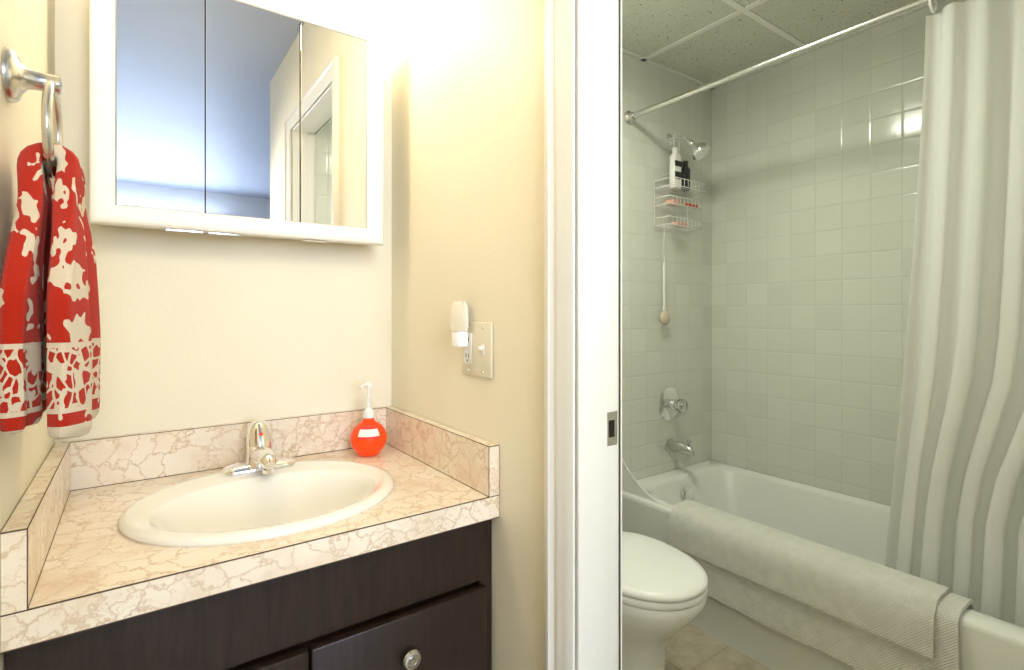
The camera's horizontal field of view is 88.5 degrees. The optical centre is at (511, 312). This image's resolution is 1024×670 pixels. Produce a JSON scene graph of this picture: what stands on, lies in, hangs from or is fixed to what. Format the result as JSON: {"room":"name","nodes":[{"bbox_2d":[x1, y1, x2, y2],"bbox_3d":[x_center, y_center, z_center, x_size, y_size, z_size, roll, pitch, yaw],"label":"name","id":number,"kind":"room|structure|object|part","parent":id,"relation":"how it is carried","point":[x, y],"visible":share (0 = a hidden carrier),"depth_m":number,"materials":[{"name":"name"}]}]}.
{"room":"bathroom","nodes":[
{"label":"bathroom","id":0,"kind":"room"},
{"bbox_2d":[0,0,54,669],"bbox_3d":[-0.426,-0.044,0.278,0.100,2.420,1.900,0,0,-36],"label":"wall","id":1,"kind":"structure","parent":0,"point":[27,31],"depth_m":0.75,"materials":[{"name":"beige paint"}]},
{"bbox_2d":[2,47,62,178],"bbox_3d":[-0.625,-0.258,0.689,0.054,0.160,0.127,0,0,-36],"label":"towel ring","id":2,"kind":"object","parent":1,"relation":"attached to","point":[19,78],"visible":0.9,"depth_m":0.67,"materials":[{"name":"silver metal"}]},
{"bbox_2d":[0,143,100,439],"bbox_3d":[-0.609,-0.033,0.700,0.095,0.374,0.257,0,0,-36],"label":"hanging towel","id":3,"kind":"object","parent":2,"relation":"hanging from","point":[50,344],"visible":1,"depth_m":0.62,"materials":[{"name":"red fabric"}]},
{"bbox_2d":[55,0,391,442],"bbox_3d":[-0.711,-0.044,1.304,0.830,2.420,0.100,0,0,-36],"label":"wall","id":4,"kind":"structure","parent":0,"point":[202,329],"depth_m":1.26,"materials":[{"name":"beige paint"}]},
{"bbox_2d":[89,0,383,245],"bbox_3d":[-0.607,-0.452,1.233,0.593,0.564,0.132,0,0,-36],"label":"upper cabinet","id":5,"kind":"object","parent":4,"relation":"attached to","point":[257,118],"visible":1,"depth_m":1.17,"materials":[{"name":"white"}]},
{"bbox_3d":[-0.727,-0.454,1.093,0.153,0.479,0.006,0,0,-36],"label":"mirror door","id":6,"kind":"part","parent":5,"relation":"part of","materials":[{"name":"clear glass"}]},
{"bbox_3d":[-0.584,-0.454,1.195,0.194,0.479,0.006,0,0,-36],"label":"mirror door","id":7,"kind":"part","parent":5,"relation":"part of","materials":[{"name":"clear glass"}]},
{"bbox_3d":[-0.439,-0.454,1.300,0.160,0.479,0.006,0,0,-36],"label":"mirror door","id":8,"kind":"part","parent":5,"relation":"part of","materials":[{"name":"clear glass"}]},
{"bbox_2d":[392,0,543,669],"bbox_3d":[0.195,-0.044,0.846,0.110,2.420,2.100,0,0,-36],"label":"wall","id":9,"kind":"structure","parent":0,"point":[468,152],"depth_m":1.10,"materials":[{"name":"beige paint"}]},
{"bbox_2d":[450,301,492,378],"bbox_3d":[-0.088,0.056,1.113,0.038,0.160,0.119,0,0,-36],"label":"electrical outlet plate","id":10,"kind":"object","parent":9,"relation":"attached to","point":[474,340],"visible":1,"depth_m":1.12,"materials":[{"name":"beige plastic"}]},
{"bbox_2d":[450,301,468,346],"bbox_3d":[-0.114,0.025,1.142,0.030,0.098,0.038,0,0,-36],"label":"night light","id":11,"kind":"object","parent":10,"relation":"attached to","point":[459,319],"depth_m":1.13,"materials":[{"name":"white plastic"}]},
{"bbox_2d":[544,0,574,669],"bbox_3d":[0.286,0.122,0.607,0.019,2.088,0.775,0,0,-36],"label":"door trim","id":12,"kind":"structure","parent":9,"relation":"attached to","point":[559,334],"depth_m":0.89,"materials":[{"name":"white wood"}]},
{"bbox_2d":[575,0,621,669],"bbox_3d":[0.347,0.122,0.650,0.129,2.088,0.775,0,0,-36],"label":"door frame","id":13,"kind":"structure","parent":9,"relation":"attached to","point":[596,325],"depth_m":0.90,"materials":[{"name":"white"}]},
{"bbox_2d":[607,411,616,445],"bbox_3d":[0.176,0.206,0.933,0.030,0.060,0.002,0,0,-36],"label":"strike plate","id":14,"kind":"object","parent":13,"relation":"attached to","point":[612,428],"visible":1,"depth_m":0.93,"materials":[{"name":"silver metal"}]},
{"bbox_3d":[0.391,0.122,0.682,0.019,2.088,0.775,0,0,-36],"label":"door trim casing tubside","id":15,"kind":"part","parent":13,"relation":"part of","materials":[{"name":"white wood"}]},
{"bbox_2d":[622,53,711,479],"bbox_3d":[0.302,-0.044,2.276,1.950,2.420,0.100,0,0,-36],"label":"wall","id":16,"kind":"structure","parent":0,"point":[659,357],"depth_m":2.51,"materials":[{"name":"white tile"}]},
{"bbox_2d":[658,387,687,420],"bbox_3d":[0.786,0.441,2.503,0.160,0.160,0.092,0,0,-36],"label":"tub valve","id":17,"kind":"object","parent":16,"relation":"attached to","point":[671,404],"visible":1,"depth_m":2.50,"materials":[{"name":"silver metal"}]},
{"bbox_3d":[0.797,0.441,2.487,0.068,0.065,0.053,0,0,-36],"label":"knob","id":18,"kind":"part","parent":17,"relation":"part of","materials":[{"name":"clear plastic"}]},
{"bbox_2d":[665,439,694,455],"bbox_3d":[0.798,0.633,2.486,0.060,0.076,0.134,0,0,-36],"label":"tub spout","id":19,"kind":"object","parent":16,"relation":"attached to","point":[676,446],"visible":1,"depth_m":2.47,"materials":[{"name":"silver metal"}]},
{"bbox_2d":[665,134,709,160],"bbox_3d":[0.832,-0.783,2.470,0.094,0.158,0.199,0,0,-36],"label":"shower head","id":20,"kind":"object","parent":16,"relation":"attached to","point":[699,151],"visible":1,"depth_m":2.43},
{"bbox_2d":[654,133,706,232],"bbox_3d":[0.797,-0.624,2.490,0.254,0.460,0.108,0,0,-36],"label":"shower caddy","id":21,"kind":"object","parent":20,"relation":"hanging from","point":[679,177],"visible":1,"depth_m":2.46,"materials":[{"name":"white metal"}]},
{"bbox_2d":[660,227,669,324],"bbox_3d":[0.719,-0.172,2.471,0.068,0.464,0.023,0,0,-36],"label":"brush","id":22,"kind":"object","parent":21,"relation":"hanging from","point":[664,317],"visible":0.98,"depth_m":2.47,"materials":[{"name":"white plastic"}]},
{"bbox_3d":[0.717,-0.206,2.474,0.024,0.395,0.010,0,0,-36],"label":"handle","id":23,"kind":"part","parent":22,"relation":"part of","materials":[{"name":"white plastic"}]},
{"bbox_2d":[669,147,681,189],"bbox_3d":[0.768,-0.677,2.471,0.064,0.190,0.036,0,0,-36],"label":"bottle","id":24,"kind":"object","parent":21,"relation":"on","point":[675,169],"depth_m":2.45,"materials":[{"name":"white plastic"}]},
{"bbox_2d":[675,160,682,180],"bbox_3d":[0.779,-0.665,2.456,0.054,0.085,0.002,0,0,-36],"label":"print","id":25,"kind":"object","parent":24,"relation":"attached to","point":[678,164],"depth_m":2.45,"materials":[{"name":"black paper"}]},
{"bbox_2d":[680,160,690,191],"bbox_3d":[0.829,-0.652,2.515,0.048,0.140,0.034,0,0,-36],"label":"bottle","id":26,"kind":"object","parent":21,"relation":"on","point":[685,169],"depth_m":2.50,"materials":[{"name":"black plastic"}]},
{"bbox_2d":[624,0,938,123],"bbox_3d":[1.007,-0.879,1.704,0.060,0.060,1.646,0,0,-36],"label":"shower rod","id":27,"kind":"object","parent":16,"relation":"attached to","point":[630,117],"visible":1,"depth_m":1.78,"materials":[{"name":"silver metal"}]},
{"bbox_2d":[885,0,1023,627],"bbox_3d":[1.310,0.022,1.356,0.141,1.868,0.665,0,0,-36],"label":"shower curtain","id":28,"kind":"object","parent":27,"relation":"hanging from","point":[956,522],"visible":0.9,"depth_m":1.44,"materials":[{"name":"white fabric"}]},
{"bbox_2d":[665,624,769,669],"bbox_3d":[0.632,1.196,-0.717,5.400,0.060,5.650,0,0,-36],"label":"floor","id":29,"kind":"structure","parent":0,"point":[690,647],"depth_m":1.79,"materials":[{"name":"tile"}]},
{"bbox_2d":[0,406,498,669],"bbox_3d":[-0.477,0.706,1.063,0.726,0.920,0.562,0,0,-36],"label":"bathroom vanity","id":30,"kind":"object","parent":29,"relation":"on","point":[310,542],"visible":1,"depth_m":0.93,"materials":[{"name":"brown wood"}]},
{"bbox_3d":[-0.471,0.799,0.760,0.339,0.503,0.018,0,0,-36],"label":"door","id":31,"kind":"part","parent":30,"relation":"part of","materials":[{"name":"brown wood"}]},
{"bbox_3d":[-0.342,0.744,0.874,0.726,0.665,0.018,0,0,-36],"label":"cabinet frame","id":32,"kind":"part","parent":30,"relation":"part of","materials":[{"name":"brown wood"}]},
{"bbox_2d":[117,459,394,575],"bbox_3d":[-0.477,0.427,1.041,0.486,0.152,0.424,0,0,-36],"label":"sink","id":33,"kind":"object","parent":30,"relation":"in","point":[241,506],"depth_m":1.02,"materials":[{"name":"white ceramic"}]},
{"bbox_2d":[350,382,386,456],"bbox_3d":[-0.368,0.272,1.352,0.092,0.186,0.092,0,0,-36],"label":"soap dispenser","id":34,"kind":"object","parent":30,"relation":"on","point":[368,436],"visible":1,"depth_m":1.32,"materials":[{"name":"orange plastic"}]},
{"bbox_3d":[-0.192,0.799,0.960,0.339,0.503,0.018,0,0,-36],"label":"door","id":35,"kind":"part","parent":30,"relation":"part of","materials":[{"name":"brown wood"}]},
{"bbox_3d":[-0.181,0.621,0.944,0.035,0.035,0.022,0,0,-36],"label":"knob","id":36,"kind":"part","parent":30,"relation":"part of","materials":[{"name":"silver metal"}]},
{"bbox_2d":[622,531,708,669],"bbox_3d":[0.286,0.778,1.732,0.492,0.776,0.753,0,0,-36],"label":"toilet","id":37,"kind":"object","parent":29,"relation":"on","point":[665,588],"visible":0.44,"depth_m":1.48,"materials":[{"name":"white ceramic"}]},
{"bbox_3d":[0.364,0.772,1.623,0.364,0.044,0.483,0,0,-36],"label":"lid","id":38,"kind":"part","parent":37,"relation":"part of","materials":[{"name":"white plastic"}]},
{"bbox_2d":[622,458,1023,669],"bbox_3d":[1.214,0.858,1.852,0.758,0.616,1.646,0,0,-36],"label":"bathtub","id":39,"kind":"object","parent":29,"relation":"on","point":[854,526],"visible":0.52,"depth_m":2.15,"materials":[{"name":"white ceramic"}]},
{"bbox_2d":[622,458,667,505],"bbox_3d":[0.526,0.657,2.193,0.014,0.215,0.285,0,0,-36],"label":"tub","id":40,"kind":"object","parent":39,"relation":"in","point":[631,489],"depth_m":2.21,"materials":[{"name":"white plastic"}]},
{"bbox_2d":[668,500,973,669],"bbox_3d":[0.913,0.876,1.704,0.160,0.275,0.876,0,0,-36],"label":"bath mat","id":41,"kind":"object","parent":39,"relation":"on","point":[857,613],"visible":0.96,"depth_m":1.57,"materials":[{"name":"white fabric"}]},
{"bbox_2d":[622,0,913,83],"bbox_3d":[0.816,-1.179,1.567,1.740,0.030,1.650,0,0,-36],"label":"ceiling","id":42,"kind":"structure","parent":0,"point":[734,44],"depth_m":2.15,"materials":[{"name":"tile"}]},
{"bbox_2d":[622,0,943,89],"bbox_3d":[0.819,-1.163,1.569,1.730,0.006,1.646,0,0,-36],"label":"grid","id":43,"kind":"object","parent":42,"relation":"attached to","point":[746,10],"depth_m":2.19,"materials":[{"name":"white metal"}]},
{"bbox_2d":[712,0,966,505],"bbox_3d":[1.593,-0.044,2.062,0.100,2.420,1.750,0,0,-36],"label":"tiled wall","id":44,"kind":"structure","parent":0,"point":[815,161],"depth_m":2.32,"materials":[{"name":"white tile"}]}
]}

